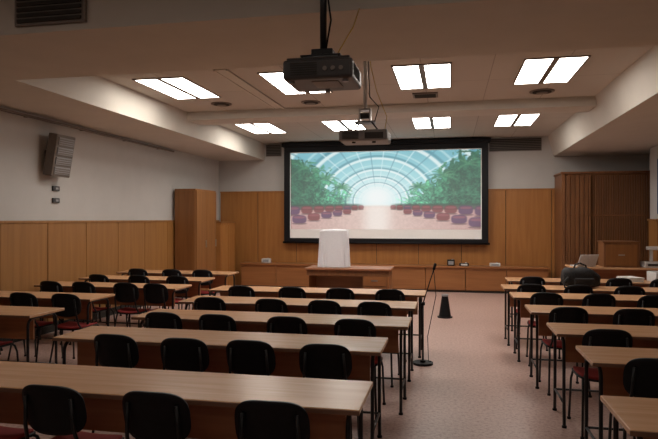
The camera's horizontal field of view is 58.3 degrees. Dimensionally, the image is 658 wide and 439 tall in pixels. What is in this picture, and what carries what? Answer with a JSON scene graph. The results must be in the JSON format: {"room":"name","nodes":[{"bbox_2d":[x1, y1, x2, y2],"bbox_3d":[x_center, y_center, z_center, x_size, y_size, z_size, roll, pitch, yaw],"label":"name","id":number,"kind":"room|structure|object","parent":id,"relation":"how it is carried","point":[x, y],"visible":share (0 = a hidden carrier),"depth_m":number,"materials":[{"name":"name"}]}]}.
{"room":"lecture hall","nodes":[
{"label":"lecture hall","id":0,"kind":"room"},
{"bbox_2d":[0,106,218,220],"bbox_3d":[-4.381,-0.115,6.513,0.200,3.390,16.000,0,0,12],"label":"wall","id":1,"kind":"structure","parent":0,"point":[110,178],"depth_m":9.21,"materials":[{"name":"paint"}]},
{"bbox_2d":[43,133,75,177],"bbox_3d":[-3.776,-0.890,8.226,0.297,0.591,0.400,0,0,12],"label":"wall speaker","id":2,"kind":"object","parent":1,"relation":"attached to","point":[60,148],"visible":1,"depth_m":8.09,"materials":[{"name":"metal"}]},
{"bbox_2d":[0,108,173,151],"bbox_3d":[-3.947,-1.365,7.955,0.070,0.040,8.000,0,0,12],"label":"rail","id":3,"kind":"object","parent":1,"relation":"attached to","point":[1,109],"visible":1,"depth_m":8.75,"materials":[{"name":"metal"}]},
{"bbox_2d":[2,296,176,342],"bbox_3d":[-4.277,1.521,6.461,0.025,0.118,15.940,0,0,12],"label":"baseboard","id":4,"kind":"structure","parent":1,"relation":"attached to","point":[48,329],"depth_m":8.32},
{"bbox_2d":[0,220,218,321],"bbox_3d":[-4.268,0.738,6.459,0.042,1.445,15.940,0,0,12],"label":"wall paneling","id":5,"kind":"structure","parent":1,"relation":"attached to","point":[32,253],"depth_m":8.87,"materials":[{"name":"brown wood"}]},
{"bbox_2d":[0,75,264,160],"bbox_3d":[-3.715,-1.615,6.376,1.160,0.390,16.000,0,0,12],"label":"ceiling soffit","id":6,"kind":"structure","parent":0,"point":[98,103],"depth_m":8.45,"materials":[{"name":"paint"}]},
{"bbox_2d":[0,285,636,438],"bbox_3d":[0.419,1.655,5.529,10.000,0.150,16.400,0,0,12],"label":"floor","id":7,"kind":"structure","parent":0,"point":[475,386],"depth_m":5.65,"materials":[{"name":"carpet"}]},
{"bbox_2d":[0,341,18,361],"bbox_3d":[-3.167,1.178,5.429,0.379,0.803,0.500,0,0,14],"label":"chair","id":8,"kind":"object","parent":7,"relation":"on","point":[2,343],"visible":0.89,"depth_m":5.53,"materials":[{"name":"red fabric"}]},
{"bbox_2d":[0,426,39,438],"bbox_3d":[-1.800,1.178,3.094,0.378,0.803,0.500,0,0,13],"label":"chair","id":9,"kind":"object","parent":7,"relation":"on","point":[5,432],"visible":0.87,"depth_m":3.18,"materials":[{"name":"red fabric"}]},
{"bbox_2d":[0,306,64,363],"bbox_3d":[-3.444,1.220,5.681,1.670,0.720,0.494,0,0,12],"label":"desk","id":10,"kind":"object","parent":7,"relation":"on","point":[16,322],"visible":0.72,"depth_m":5.49,"materials":[{"name":"laminate"}]},
{"bbox_2d":[7,292,62,361],"bbox_3d":[-3.251,1.178,6.527,0.379,0.803,0.500,0,0,11],"label":"chair","id":11,"kind":"object","parent":7,"relation":"on","point":[16,298],"visible":0.53,"depth_m":6.32,"materials":[{"name":"black plastic"}]},
{"bbox_2d":[0,291,114,350],"bbox_3d":[-3.286,1.220,6.751,1.550,0.720,0.494,0,0,12],"label":"desk","id":12,"kind":"object","parent":7,"relation":"on","point":[44,298],"visible":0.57,"depth_m":6.65,"materials":[{"name":"laminate"}]},
{"bbox_2d":[40,281,83,344],"bbox_3d":[-3.496,1.178,7.704,0.379,0.803,0.500,0,0,15],"label":"chair","id":13,"kind":"object","parent":7,"relation":"on","point":[45,286],"visible":0.2,"depth_m":7.48,"materials":[{"name":"black plastic"}]},
{"bbox_2d":[22,384,124,438],"bbox_3d":[-1.280,1.178,3.000,0.379,0.803,0.500,0,0,12],"label":"chair","id":14,"kind":"object","parent":7,"relation":"on","point":[60,412],"visible":1,"depth_m":2.79,"materials":[{"name":"black plastic"}]},
{"bbox_2d":[49,293,98,362],"bbox_3d":[-2.758,1.178,6.430,0.379,0.803,0.500,0,0,9],"label":"chair","id":15,"kind":"object","parent":7,"relation":"on","point":[71,303],"visible":0.88,"depth_m":6.23,"materials":[{"name":"black plastic"}]},
{"bbox_2d":[69,282,114,344],"bbox_3d":[-3.042,1.178,7.604,0.379,0.803,0.500,0,0,15],"label":"chair","id":16,"kind":"object","parent":7,"relation":"on","point":[77,287],"visible":0.49,"depth_m":7.40,"materials":[{"name":"black plastic"}]},
{"bbox_2d":[89,274,126,325],"bbox_3d":[-3.241,1.178,8.614,0.379,0.803,0.500,0,0,15],"label":"chair","id":17,"kind":"object","parent":7,"relation":"on","point":[93,277],"visible":0.19,"depth_m":8.39,"materials":[{"name":"black plastic"}]},
{"bbox_2d":[34,281,191,339],"bbox_3d":[-2.844,1.220,7.783,2.000,0.720,0.494,0,0,12],"label":"desk","id":18,"kind":"object","parent":7,"relation":"on","point":[101,287],"visible":0.47,"depth_m":7.69,"materials":[{"name":"laminate"}]},
{"bbox_2d":[92,334,138,432],"bbox_3d":[-1.423,1.178,4.234,0.378,0.803,0.500,0,0,14],"label":"chair","id":19,"kind":"object","parent":7,"relation":"on","point":[111,350],"visible":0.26,"depth_m":4.02,"materials":[{"name":"black plastic"}]},
{"bbox_2d":[113,283,150,327],"bbox_3d":[-2.483,1.178,7.488,0.379,0.803,0.500,0,0,10],"label":"chair","id":20,"kind":"object","parent":7,"relation":"on","point":[124,292],"visible":0.88,"depth_m":7.29,"materials":[{"name":"black plastic"}]},
{"bbox_2d":[127,268,159,317],"bbox_3d":[-3.021,1.178,9.612,0.379,0.803,0.500,0,0,10],"label":"chair","id":21,"kind":"object","parent":7,"relation":"on","point":[134,271],"visible":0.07,"depth_m":9.39,"materials":[{"name":"black plastic"}]},
{"bbox_2d":[127,275,164,326],"bbox_3d":[-2.632,1.178,8.489,0.379,0.803,0.500,0,0,14],"label":"chair","id":22,"kind":"object","parent":7,"relation":"on","point":[133,278],"visible":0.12,"depth_m":8.27,"materials":[{"name":"black plastic"}]},
{"bbox_2d":[78,275,214,322],"bbox_3d":[-2.688,1.220,8.721,1.930,0.720,0.494,0,0,12],"label":"desk","id":23,"kind":"object","parent":7,"relation":"on","point":[195,289],"visible":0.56,"depth_m":8.59,"materials":[{"name":"laminate"}]},
{"bbox_2d":[143,283,168,327],"bbox_3d":[-2.079,1.178,7.405,0.378,0.803,0.500,0,0,15],"label":"chair","id":24,"kind":"object","parent":7,"relation":"on","point":[154,293],"visible":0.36,"depth_m":7.20,"materials":[{"name":"black plastic"}]},
{"bbox_2d":[122,391,190,438],"bbox_3d":[-0.759,1.178,2.894,0.378,0.803,0.500,0,0,12],"label":"chair","id":25,"kind":"object","parent":7,"relation":"on","point":[147,415],"visible":1,"depth_m":2.68,"materials":[{"name":"black plastic"}]},
{"bbox_2d":[145,312,182,328],"bbox_3d":[-1.373,1.178,5.194,0.379,0.803,0.500,0,0,11],"label":"chair","id":26,"kind":"object","parent":7,"relation":"on","point":[164,320],"visible":0.15,"depth_m":4.97,"materials":[{"name":"black plastic"}]},
{"bbox_2d":[116,270,238,315],"bbox_3d":[-2.487,1.220,9.700,1.930,0.720,0.494,0,0,12],"label":"desk","id":27,"kind":"object","parent":7,"relation":"on","point":[220,276],"visible":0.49,"depth_m":9.53,"materials":[{"name":"laminate"}]},
{"bbox_2d":[162,269,192,308],"bbox_3d":[-2.438,1.178,9.472,0.379,0.803,0.500,0,0,11],"label":"chair","id":28,"kind":"object","parent":7,"relation":"on","point":[167,272],"visible":0.15,"depth_m":9.24,"materials":[{"name":"black plastic"}]},
{"bbox_2d":[166,276,189,309],"bbox_3d":[-2.072,1.178,8.383,0.378,0.803,0.500,0,0,11],"label":"chair","id":29,"kind":"object","parent":7,"relation":"on","point":[171,279],"visible":0.28,"depth_m":8.18,"materials":[{"name":"black plastic"}]},
{"bbox_2d":[160,337,208,371],"bbox_3d":[-0.935,1.178,4.112,0.378,0.803,0.500,0,0,9],"label":"chair","id":30,"kind":"object","parent":7,"relation":"on","point":[177,354],"visible":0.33,"depth_m":3.90,"materials":[{"name":"black plastic"}]},
{"bbox_2d":[0,361,372,438],"bbox_3d":[-1.064,1.220,3.151,2.550,0.720,0.494,0,0,12],"label":"desk","id":31,"kind":"object","parent":7,"relation":"on","point":[212,399],"visible":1,"depth_m":3.06,"materials":[{"name":"laminate"}]},
{"bbox_2d":[175,189,215,297],"bbox_3d":[-2.775,0.480,12.377,0.490,2.200,1.065,0,0,12],"label":"tall cabinet","id":32,"kind":"object","parent":7,"relation":"on","point":[195,209],"visible":0.66,"depth_m":11.89,"materials":[{"name":"wood"}]},
{"bbox_2d":[192,270,219,309],"bbox_3d":[-1.946,1.178,9.394,0.378,0.803,0.500,0,0,9],"label":"chair","id":33,"kind":"object","parent":7,"relation":"on","point":[196,273],"visible":0.52,"depth_m":9.19,"materials":[{"name":"black plastic"}]},
{"bbox_2d":[194,297,225,310],"bbox_3d":[-1.181,1.178,6.160,0.378,0.803,0.500,0,0,9],"label":"chair","id":34,"kind":"object","parent":7,"relation":"on","point":[200,303],"visible":0.2,"depth_m":5.94,"materials":[{"name":"black plastic"}]},
{"bbox_2d":[199,314,236,331],"bbox_3d":[-0.883,1.178,5.081,0.378,0.803,0.500,0,0,14],"label":"chair","id":35,"kind":"object","parent":7,"relation":"on","point":[213,322],"visible":0.2,"depth_m":4.86,"materials":[{"name":"black plastic"}]},
{"bbox_2d":[52,326,387,438],"bbox_3d":[-0.792,1.220,4.300,2.400,0.720,0.494,0,0,12],"label":"desk","id":36,"kind":"object","parent":7,"relation":"on","point":[287,347],"visible":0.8,"depth_m":4.25,"materials":[{"name":"laminate"}]},
{"bbox_2d":[216,222,235,285],"bbox_3d":[-2.540,0.815,13.348,0.580,1.530,0.870,0,0,12],"label":"cabinet","id":37,"kind":"object","parent":7,"relation":"on","point":[225,231],"visible":0.49,"depth_m":13.16,"materials":[{"name":"brown wood"}]},
{"bbox_2d":[228,286,254,296],"bbox_3d":[-0.992,1.178,7.162,0.378,0.803,0.500,0,0,13],"label":"chair","id":38,"kind":"object","parent":7,"relation":"on","point":[237,291],"visible":0.16,"depth_m":6.94,"materials":[{"name":"black plastic"}]},
{"bbox_2d":[226,340,275,375],"bbox_3d":[-0.473,1.178,4.037,0.379,0.803,0.500,0,0,13],"label":"chair","id":39,"kind":"object","parent":7,"relation":"on","point":[249,357],"visible":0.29,"depth_m":3.83,"materials":[{"name":"black plastic"}]},
{"bbox_2d":[131,309,411,414],"bbox_3d":[-0.508,1.220,5.211,2.430,0.720,0.494,0,0,12],"label":"desk","id":40,"kind":"object","parent":7,"relation":"on","point":[388,327],"visible":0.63,"depth_m":5.13,"materials":[{"name":"laminate"}]},
{"bbox_2d":[255,298,287,312],"bbox_3d":[-0.535,1.178,6.030,0.379,0.803,0.500,0,0,12],"label":"chair","id":41,"kind":"object","parent":7,"relation":"on","point":[265,304],"visible":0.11,"depth_m":5.81,"materials":[{"name":"black plastic"}]},
{"bbox_2d":[234,400,309,438],"bbox_3d":[-0.221,1.178,2.762,0.378,0.803,0.500,0,0,9],"label":"chair","id":42,"kind":"object","parent":7,"relation":"on","point":[254,419],"visible":1,"depth_m":2.54,"materials":[{"name":"black plastic"}]},
{"bbox_2d":[266,316,307,333],"bbox_3d":[-0.318,1.178,4.977,0.379,0.803,0.500,0,0,8],"label":"chair","id":43,"kind":"object","parent":7,"relation":"on","point":[276,324],"visible":0.18,"depth_m":4.75,"materials":[{"name":"black plastic"}]},
{"bbox_2d":[278,287,305,297],"bbox_3d":[-0.388,1.178,7.042,0.378,0.803,0.500,0,0,13],"label":"chair","id":44,"kind":"object","parent":7,"relation":"on","point":[284,292],"visible":0.15,"depth_m":6.82,"materials":[{"name":"black plastic"}]},
{"bbox_2d":[178,295,417,381],"bbox_3d":[-0.327,1.220,6.195,2.470,0.720,0.494,0,0,12],"label":"desk","id":45,"kind":"object","parent":7,"relation":"on","point":[247,304],"visible":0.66,"depth_m":6.11,"materials":[{"name":"laminate"}]},
{"bbox_2d":[208,285,425,357],"bbox_3d":[-0.147,1.220,7.199,2.620,0.720,0.494,0,0,12],"label":"desk","id":46,"kind":"object","parent":7,"relation":"on","point":[260,291],"visible":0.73,"depth_m":7.10,"materials":[{"name":"laminate"}]},
{"bbox_2d":[308,300,341,314],"bbox_3d":[0.002,1.178,5.922,0.378,0.803,0.500,0,0,14],"label":"chair","id":47,"kind":"object","parent":7,"relation":"on","point":[315,306],"visible":0.21,"depth_m":5.70,"materials":[{"name":"black plastic"}]},
{"bbox_2d":[299,343,357,438],"bbox_3d":[0.004,1.178,3.922,0.379,0.803,0.500,0,0,9],"label":"chair","id":48,"kind":"object","parent":7,"relation":"on","point":[321,361],"visible":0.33,"depth_m":3.71,"materials":[{"name":"black plastic"}]},
{"bbox_2d":[326,288,354,299],"bbox_3d":[0.167,1.178,6.937,0.378,0.803,0.500,0,0,12],"label":"chair","id":49,"kind":"object","parent":7,"relation":"on","point":[332,293],"visible":0.19,"depth_m":6.71,"materials":[{"name":"black plastic"}]},
{"bbox_2d":[304,265,393,288],"bbox_3d":[0.364,1.205,10.287,1.480,0.750,0.660,0,0,12],"label":"desk","id":50,"kind":"object","parent":7,"relation":"on","point":[355,277],"visible":0.61,"depth_m":10.11,"materials":[{"name":"brown wood"}]},
{"bbox_2d":[318,229,349,266],"bbox_3d":[0.089,0.496,10.342,0.574,0.660,0.308,0,0,6],"label":"monitor","id":51,"kind":"object","parent":50,"relation":"on","point":[334,251],"visible":1,"depth_m":10.23,"materials":[{"name":"plastic"}]},
{"bbox_2d":[334,319,385,422],"bbox_3d":[0.247,1.178,4.848,0.378,0.803,0.500,0,0,13],"label":"chair","id":52,"kind":"object","parent":7,"relation":"on","point":[342,327],"visible":0.29,"depth_m":4.63,"materials":[{"name":"black plastic"}]},
{"bbox_2d":[357,301,398,387],"bbox_3d":[0.482,1.178,5.812,0.378,0.803,0.500,0,0,15],"label":"chair","id":53,"kind":"object","parent":7,"relation":"on","point":[368,308],"visible":0.23,"depth_m":5.59,"materials":[{"name":"black plastic"}]},
{"bbox_2d":[375,289,406,361],"bbox_3d":[0.728,1.178,6.809,0.379,0.803,0.500,0,0,13],"label":"chair","id":54,"kind":"object","parent":7,"relation":"on","point":[383,294],"visible":0.16,"depth_m":6.58,"materials":[{"name":"black plastic"}]},
{"bbox_2d":[239,262,549,292],"bbox_3d":[1.312,1.295,13.241,6.850,0.570,0.410,0,0,12],"label":"cabinet","id":55,"kind":"object","parent":7,"relation":"on","point":[471,278],"visible":0.66,"depth_m":12.92,"materials":[{"name":"wood"}]},
{"bbox_2d":[262,258,270,262],"bbox_3d":[-1.463,0.952,13.773,0.200,0.116,0.124,0,0,12],"label":"tissue box","id":56,"kind":"object","parent":55,"relation":"on","point":[264,260],"visible":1,"depth_m":13.72,"materials":[{"name":"cardboard"}]},
{"bbox_2d":[447,259,454,265],"bbox_3d":[2.671,0.937,12.925,0.160,0.146,0.164,0,0,12],"label":"box","id":57,"kind":"object","parent":55,"relation":"on","point":[450,262],"visible":1,"depth_m":12.85,"materials":[{"name":"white plastic"}]},
{"bbox_2d":[413,263,436,366],"bbox_3d":[1.028,1.028,6.443,0.225,1.104,0.219,0,0,40],"label":"microphone stand","id":58,"kind":"object","parent":7,"relation":"on","point":[423,363],"visible":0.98,"depth_m":6.44,"materials":[{"name":"black metal"}]},
{"bbox_2d":[437,294,452,318],"bbox_3d":[1.870,1.393,9.518,0.240,0.375,0.240,0,0,12],"label":"cone","id":59,"kind":"object","parent":7,"relation":"on","point":[444,313],"visible":1,"depth_m":9.46,"materials":[{"name":"plastic"}]},
{"bbox_2d":[516,276,545,327],"bbox_3d":[2.842,1.178,8.287,0.379,0.803,0.500,0,0,14],"label":"chair","id":60,"kind":"object","parent":7,"relation":"on","point":[528,279],"visible":0.13,"depth_m":8.06,"materials":[{"name":"black plastic"}]},
{"bbox_2d":[516,284,547,350],"bbox_3d":[2.509,1.178,7.348,0.379,0.803,0.500,0,0,15],"label":"chair","id":61,"kind":"object","parent":7,"relation":"on","point":[535,288],"visible":0.23,"depth_m":7.13,"materials":[{"name":"black plastic"}]},
{"bbox_2d":[526,292,562,366],"bbox_3d":[2.385,1.178,6.514,0.378,0.803,0.500,0,0,15],"label":"chair","id":62,"kind":"object","parent":7,"relation":"on","point":[540,298],"visible":0.3,"depth_m":6.31,"materials":[{"name":"black plastic"}]},
{"bbox_2d":[539,307,591,397],"bbox_3d":[2.183,1.178,5.483,0.378,0.803,0.500,0,0,9],"label":"chair","id":63,"kind":"object","parent":7,"relation":"on","point":[579,315],"visible":0.47,"depth_m":5.28,"materials":[{"name":"black plastic"}]},
{"bbox_2d":[509,292,645,361],"bbox_3d":[3.268,1.220,6.529,2.400,0.720,0.494,0,0,12],"label":"desk","id":64,"kind":"object","parent":7,"relation":"on","point":[523,298],"visible":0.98,"depth_m":6.59,"materials":[{"name":"laminate"}]},
{"bbox_2d":[505,277,650,330],"bbox_3d":[3.748,1.220,8.320,2.400,0.720,0.494,0,0,12],"label":"desk","id":65,"kind":"object","parent":7,"relation":"on","point":[516,280],"visible":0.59,"depth_m":8.32,"materials":[{"name":"laminate"}]},
{"bbox_2d":[617,276,644,281],"bbox_3d":[4.196,0.831,8.227,0.236,0.059,0.300,0,0,-6],"label":"paper stack","id":66,"kind":"object","parent":65,"relation":"on","point":[632,278],"visible":0.67,"depth_m":8.09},
{"bbox_2d":[647,271,657,280],"bbox_3d":[4.647,0.790,8.122,0.400,0.140,0.320,0,0,6],"label":"box","id":67,"kind":"object","parent":65,"relation":"on","point":[651,275],"visible":0.76,"depth_m":8.14,"materials":[{"name":"plastic"}]},
{"bbox_2d":[564,285,592,293],"bbox_3d":[3.015,1.178,7.249,0.379,0.803,0.500,0,0,8],"label":"chair","id":68,"kind":"object","parent":7,"relation":"on","point":[579,289],"visible":0.16,"depth_m":7.02,"materials":[{"name":"black plastic"}]},
{"bbox_2d":[501,284,657,345],"bbox_3d":[3.410,1.220,7.368,2.400,0.720,0.494,0,0,12],"label":"desk","id":69,"kind":"object","parent":7,"relation":"on","point":[509,301],"visible":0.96,"depth_m":7.40,"materials":[{"name":"laminate"}]},
{"bbox_2d":[561,262,600,287],"bbox_3d":[3.174,0.699,7.445,0.502,0.322,0.286,0,0,3],"label":"backpack","id":70,"kind":"object","parent":69,"relation":"on","point":[578,275],"visible":0.82,"depth_m":7.36,"materials":[{"name":"fabric"}]},
{"bbox_2d":[525,305,657,388],"bbox_3d":[3.107,1.220,5.491,2.400,0.720,0.494,0,0,12],"label":"desk","id":71,"kind":"object","parent":7,"relation":"on","point":[596,315],"visible":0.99,"depth_m":5.61,"materials":[{"name":"laminate"}]},
{"bbox_2d":[581,294,615,366],"bbox_3d":[2.874,1.178,6.410,0.378,0.803,0.500,0,0,8],"label":"chair","id":72,"kind":"object","parent":7,"relation":"on","point":[599,300],"visible":0.16,"depth_m":6.19,"materials":[{"name":"black plastic"}]},
{"bbox_2d":[567,329,635,438],"bbox_3d":[2.033,1.178,4.418,0.379,0.803,0.500,0,0,11],"label":"chair","id":73,"kind":"object","parent":7,"relation":"on","point":[595,337],"visible":0.43,"depth_m":4.22,"materials":[{"name":"black plastic"}]},
{"bbox_2d":[554,170,649,277],"bbox_3d":[5.598,0.310,12.138,1.710,2.540,0.870,0,0,12],"label":"curtain","id":74,"kind":"object","parent":7,"relation":"on","point":[591,206],"visible":0.62,"depth_m":11.78,"materials":[{"name":"fabric"}]},
{"bbox_2d":[547,322,657,428],"bbox_3d":[2.945,1.220,4.452,2.400,0.720,0.494,0,0,12],"label":"desk","id":75,"kind":"object","parent":7,"relation":"on","point":[571,334],"visible":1,"depth_m":4.58,"materials":[{"name":"laminate"}]},
{"bbox_2d":[565,265,657,279],"bbox_3d":[5.017,1.200,10.277,1.600,0.760,0.650,0,0,12],"label":"table","id":76,"kind":"object","parent":7,"relation":"on","point":[604,272],"visible":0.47,"depth_m":10.48,"materials":[{"name":"laminate"}]},
{"bbox_2d":[570,255,598,266],"bbox_3d":[4.461,0.712,10.314,0.340,0.216,0.347,0,0,-8],"label":"open laptop","id":77,"kind":"object","parent":76,"relation":"on","point":[589,260],"visible":0.94,"depth_m":10.20,"materials":[{"name":"plastic"}]},
{"bbox_2d":[597,240,640,267],"bbox_3d":[5.055,0.598,10.312,0.600,0.445,0.445,0,0,12],"label":"lectern","id":78,"kind":"object","parent":76,"relation":"on","point":[611,253],"visible":0.99,"depth_m":10.12,"materials":[{"name":"wood"}]},
{"bbox_2d":[640,246,657,267],"bbox_3d":[5.540,0.640,10.090,0.340,0.360,0.285,0,0,12],"label":"camera","id":79,"kind":"object","parent":76,"relation":"on","point":[646,264],"visible":1,"depth_m":10.01,"materials":[{"name":"plastic"}]},
{"bbox_2d":[576,345,657,438],"bbox_3d":[2.811,1.220,3.551,2.400,0.720,0.494,0,0,12],"label":"desk","id":80,"kind":"object","parent":7,"relation":"on","point":[610,362],"visible":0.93,"depth_m":3.69,"materials":[{"name":"laminate"}]},
{"bbox_2d":[606,278,632,286],"bbox_3d":[3.911,1.178,8.082,0.379,0.803,0.500,0,0,8],"label":"chair","id":81,"kind":"object","parent":7,"relation":"on","point":[613,282],"visible":0.13,"depth_m":7.86,"materials":[{"name":"black plastic"}]},
{"bbox_2d":[600,395,657,438],"bbox_3d":[2.454,1.220,2.409,2.400,0.720,0.494,0,0,12],"label":"desk","id":82,"kind":"object","parent":7,"relation":"on","point":[638,416],"visible":1,"depth_m":2.63,"materials":[{"name":"laminate"}]},
{"bbox_2d":[614,286,644,294],"bbox_3d":[3.588,1.178,7.124,0.378,0.803,0.500,0,0,15],"label":"chair","id":83,"kind":"object","parent":7,"relation":"on","point":[622,290],"visible":0.12,"depth_m":6.90,"materials":[{"name":"black plastic"}]},
{"bbox_2d":[608,358,657,438],"bbox_3d":[1.908,1.178,3.530,0.379,0.803,0.500,0,0,15],"label":"chair","id":84,"kind":"object","parent":7,"relation":"on","point":[640,375],"visible":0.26,"depth_m":3.35,"materials":[{"name":"black plastic"}]},
{"bbox_2d":[613,308,654,325],"bbox_3d":[2.729,1.178,5.367,0.378,0.803,0.500,0,0,15],"label":"chair","id":85,"kind":"object","parent":7,"relation":"on","point":[641,317],"visible":0.2,"depth_m":5.15,"materials":[{"name":"black plastic"}]},
{"bbox_2d":[637,295,657,307],"bbox_3d":[3.404,1.178,6.293,0.378,0.803,0.500,0,0,9],"label":"chair","id":86,"kind":"object","parent":7,"relation":"on","point":[648,301],"visible":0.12,"depth_m":6.08,"materials":[{"name":"black plastic"}]},
{"bbox_2d":[649,279,657,286],"bbox_3d":[4.440,1.178,7.962,0.379,0.803,0.500,0,0,10],"label":"chair","id":87,"kind":"object","parent":7,"relation":"on","point":[654,283],"visible":0.06,"depth_m":7.77,"materials":[{"name":"black plastic"}]},
{"bbox_2d":[0,0,657,79],"bbox_3d":[-0.124,-1.615,4.721,6.540,0.390,1.300,0,0,12],"label":"ceiling beam","id":88,"kind":"structure","parent":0,"point":[118,37],"depth_m":4.50,"materials":[{"name":"paint"}]},
{"bbox_2d":[15,0,86,27],"bbox_3d":[-2.101,-1.610,4.440,0.600,0.280,0.045,0,0,12],"label":"ceiling vent","id":89,"kind":"object","parent":88,"relation":"in","point":[28,13],"visible":1,"depth_m":4.42,"materials":[{"name":"metal"}]},
{"bbox_2d":[283,0,360,92],"bbox_3d":[-0.032,-1.330,3.821,0.443,0.961,0.427,0,0,12],"label":"ceiling projector","id":90,"kind":"object","parent":88,"relation":"hanging from","point":[326,70],"depth_m":3.66,"materials":[{"name":"plastic"}]},
{"bbox_2d":[100,46,652,143],"bbox_3d":[0.419,-1.885,5.529,10.000,0.150,16.400,0,0,12],"label":"ceiling","id":91,"kind":"structure","parent":0,"point":[491,76],"depth_m":8.34,"materials":[{"name":"paint"}]},
{"bbox_2d":[132,76,220,99],"bbox_3d":[-2.063,-1.804,8.161,0.700,0.012,1.280,0,0,12],"label":"ceiling light panel","id":92,"kind":"object","parent":91,"relation":"in","point":[179,88],"depth_m":8.05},
{"bbox_2d":[211,102,231,106],"bbox_3d":[-1.681,-1.795,9.226,0.320,0.030,0.320,0,0,12],"label":"ceiling vent","id":93,"kind":"object","parent":91,"relation":"in","point":[221,104],"visible":1,"depth_m":9.17,"materials":[{"name":"metal"}]},
{"bbox_2d":[213,69,284,108],"bbox_3d":[-1.058,-1.799,8.332,0.180,0.022,2.500,0,0,12],"label":"ceiling track","id":94,"kind":"object","parent":91,"relation":"attached to","point":[227,74],"depth_m":8.05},
{"bbox_2d":[234,123,286,133],"bbox_3d":[-1.335,-1.804,11.707,0.700,0.012,1.280,0,0,12],"label":"ceiling light panel","id":95,"kind":"object","parent":91,"relation":"in","point":[258,128],"depth_m":11.68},
{"bbox_2d":[257,71,332,94],"bbox_3d":[-0.417,-1.804,7.823,0.700,0.012,1.280,0,0,12],"label":"ceiling light panel","id":96,"kind":"object","parent":91,"relation":"in","point":[276,79],"depth_m":7.81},
{"bbox_2d":[301,100,320,104],"bbox_3d":[-0.279,-1.795,9.091,0.300,0.030,0.300,0,0,12],"label":"ceiling vent","id":97,"kind":"object","parent":91,"relation":"in","point":[307,102],"visible":1,"depth_m":9.02,"materials":[{"name":"metal"}]},
{"bbox_2d":[320,120,365,131],"bbox_3d":[0.310,-1.804,11.369,0.700,0.012,1.280,0,0,12],"label":"ceiling light panel","id":98,"kind":"object","parent":91,"relation":"in","point":[335,126],"depth_m":11.31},
{"bbox_2d":[339,61,390,144],"bbox_3d":[0.364,-1.282,5.913,0.483,1.057,0.399,0,0,12],"label":"ceiling projector","id":99,"kind":"object","parent":91,"relation":"hanging from","point":[376,136],"depth_m":5.83,"materials":[{"name":"plastic"}]},
{"bbox_2d":[187,96,595,124],"bbox_3d":[0.816,-1.740,9.556,6.440,0.140,0.550,0,0,12],"label":"ceiling beam","id":100,"kind":"structure","parent":91,"relation":"attached to","point":[583,103],"depth_m":9.29,"materials":[{"name":"paint"}]},
{"bbox_2d":[391,62,451,89],"bbox_3d":[1.200,-1.804,7.492,0.700,0.012,1.280,0,0,12],"label":"ceiling light panel","id":101,"kind":"object","parent":91,"relation":"in","point":[431,75],"depth_m":7.38,"materials":[{"name":"plastic"}]},
{"bbox_2d":[412,92,437,98],"bbox_3d":[1.395,-1.795,8.544,0.360,0.030,0.300,0,0,12],"label":"ceiling air vent","id":102,"kind":"object","parent":91,"relation":"in","point":[424,94],"depth_m":8.47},
{"bbox_2d":[411,117,450,128],"bbox_3d":[1.927,-1.804,11.038,0.700,0.012,1.280,0,0,12],"label":"ceiling light panel","id":103,"kind":"object","parent":91,"relation":"in","point":[434,122],"depth_m":10.95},
{"bbox_2d":[493,114,540,126],"bbox_3d":[3.396,-1.804,10.737,0.700,0.012,1.280,0,0,12],"label":"ceiling light panel","id":104,"kind":"object","parent":91,"relation":"in","point":[521,119],"depth_m":10.73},
{"bbox_2d":[529,88,554,94],"bbox_3d":[3.002,-1.795,8.316,0.340,0.030,0.340,0,0,12],"label":"ceiling vent","id":105,"kind":"object","parent":91,"relation":"in","point":[544,90],"visible":1,"depth_m":8.24,"materials":[{"name":"metal"}]},
{"bbox_2d":[513,55,590,84],"bbox_3d":[2.669,-1.804,7.190,0.700,0.012,1.280,0,0,12],"label":"ceiling light panel","id":106,"kind":"object","parent":91,"relation":"in","point":[545,70],"depth_m":7.08,"materials":[{"name":"plastic"}]},
{"bbox_2d":[219,136,648,221],"bbox_3d":[2.047,-0.115,13.463,10.000,3.390,0.200,0,0,12],"label":"wall","id":107,"kind":"structure","parent":0,"point":[506,169],"depth_m":12.96,"materials":[{"name":"paint"}]},
{"bbox_2d":[266,144,280,156],"bbox_3d":[-1.319,-1.640,14.028,0.380,0.280,0.045,0,0,12],"label":"air vent","id":108,"kind":"object","parent":107,"relation":"in","point":[271,150],"visible":1,"depth_m":14.01,"materials":[{"name":"metal"}]},
{"bbox_2d":[282,138,490,244],"bbox_3d":[1.228,-0.613,13.402,4.720,2.335,0.250,0,0,12],"label":"projection screen","id":109,"kind":"object","parent":107,"relation":"attached to","point":[421,191],"visible":1,"depth_m":13.30,"materials":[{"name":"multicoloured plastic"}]},
{"bbox_2d":[291,149,480,229],"bbox_3d":[1.214,-0.660,13.338,4.300,1.760,0.001,0,0,12],"label":"picture","id":110,"kind":"object","parent":109,"relation":"attached to","point":[423,189],"depth_m":13.32},
{"bbox_2d":[220,188,554,284],"bbox_3d":[2.022,0.453,13.345,9.500,2.255,0.042,0,0,12],"label":"wall paneling","id":111,"kind":"structure","parent":107,"relation":"attached to","point":[521,222],"depth_m":13.27,"materials":[{"name":"brown wood"}]},
{"bbox_2d":[489,138,541,151],"bbox_3d":[4.079,-1.640,12.921,1.100,0.280,0.045,0,0,12],"label":"air vent","id":112,"kind":"object","parent":107,"relation":"in","point":[506,144],"visible":0.87,"depth_m":12.90,"materials":[{"name":"metal"}]},
{"bbox_2d":[548,45,657,155],"bbox_3d":[4.132,-1.590,4.767,2.020,0.440,16.000,0,0,12],"label":"ceiling soffit","id":113,"kind":"structure","parent":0,"point":[623,120],"depth_m":8.69,"materials":[{"name":"paint"}]},
{"bbox_2d":[647,146,657,260],"bbox_3d":[6.264,0.107,11.083,0.379,2.945,0.510,0,0,12],"label":"wall pillar","id":114,"kind":"structure","parent":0,"point":[653,221],"depth_m":11.07,"materials":[{"name":"paint"}]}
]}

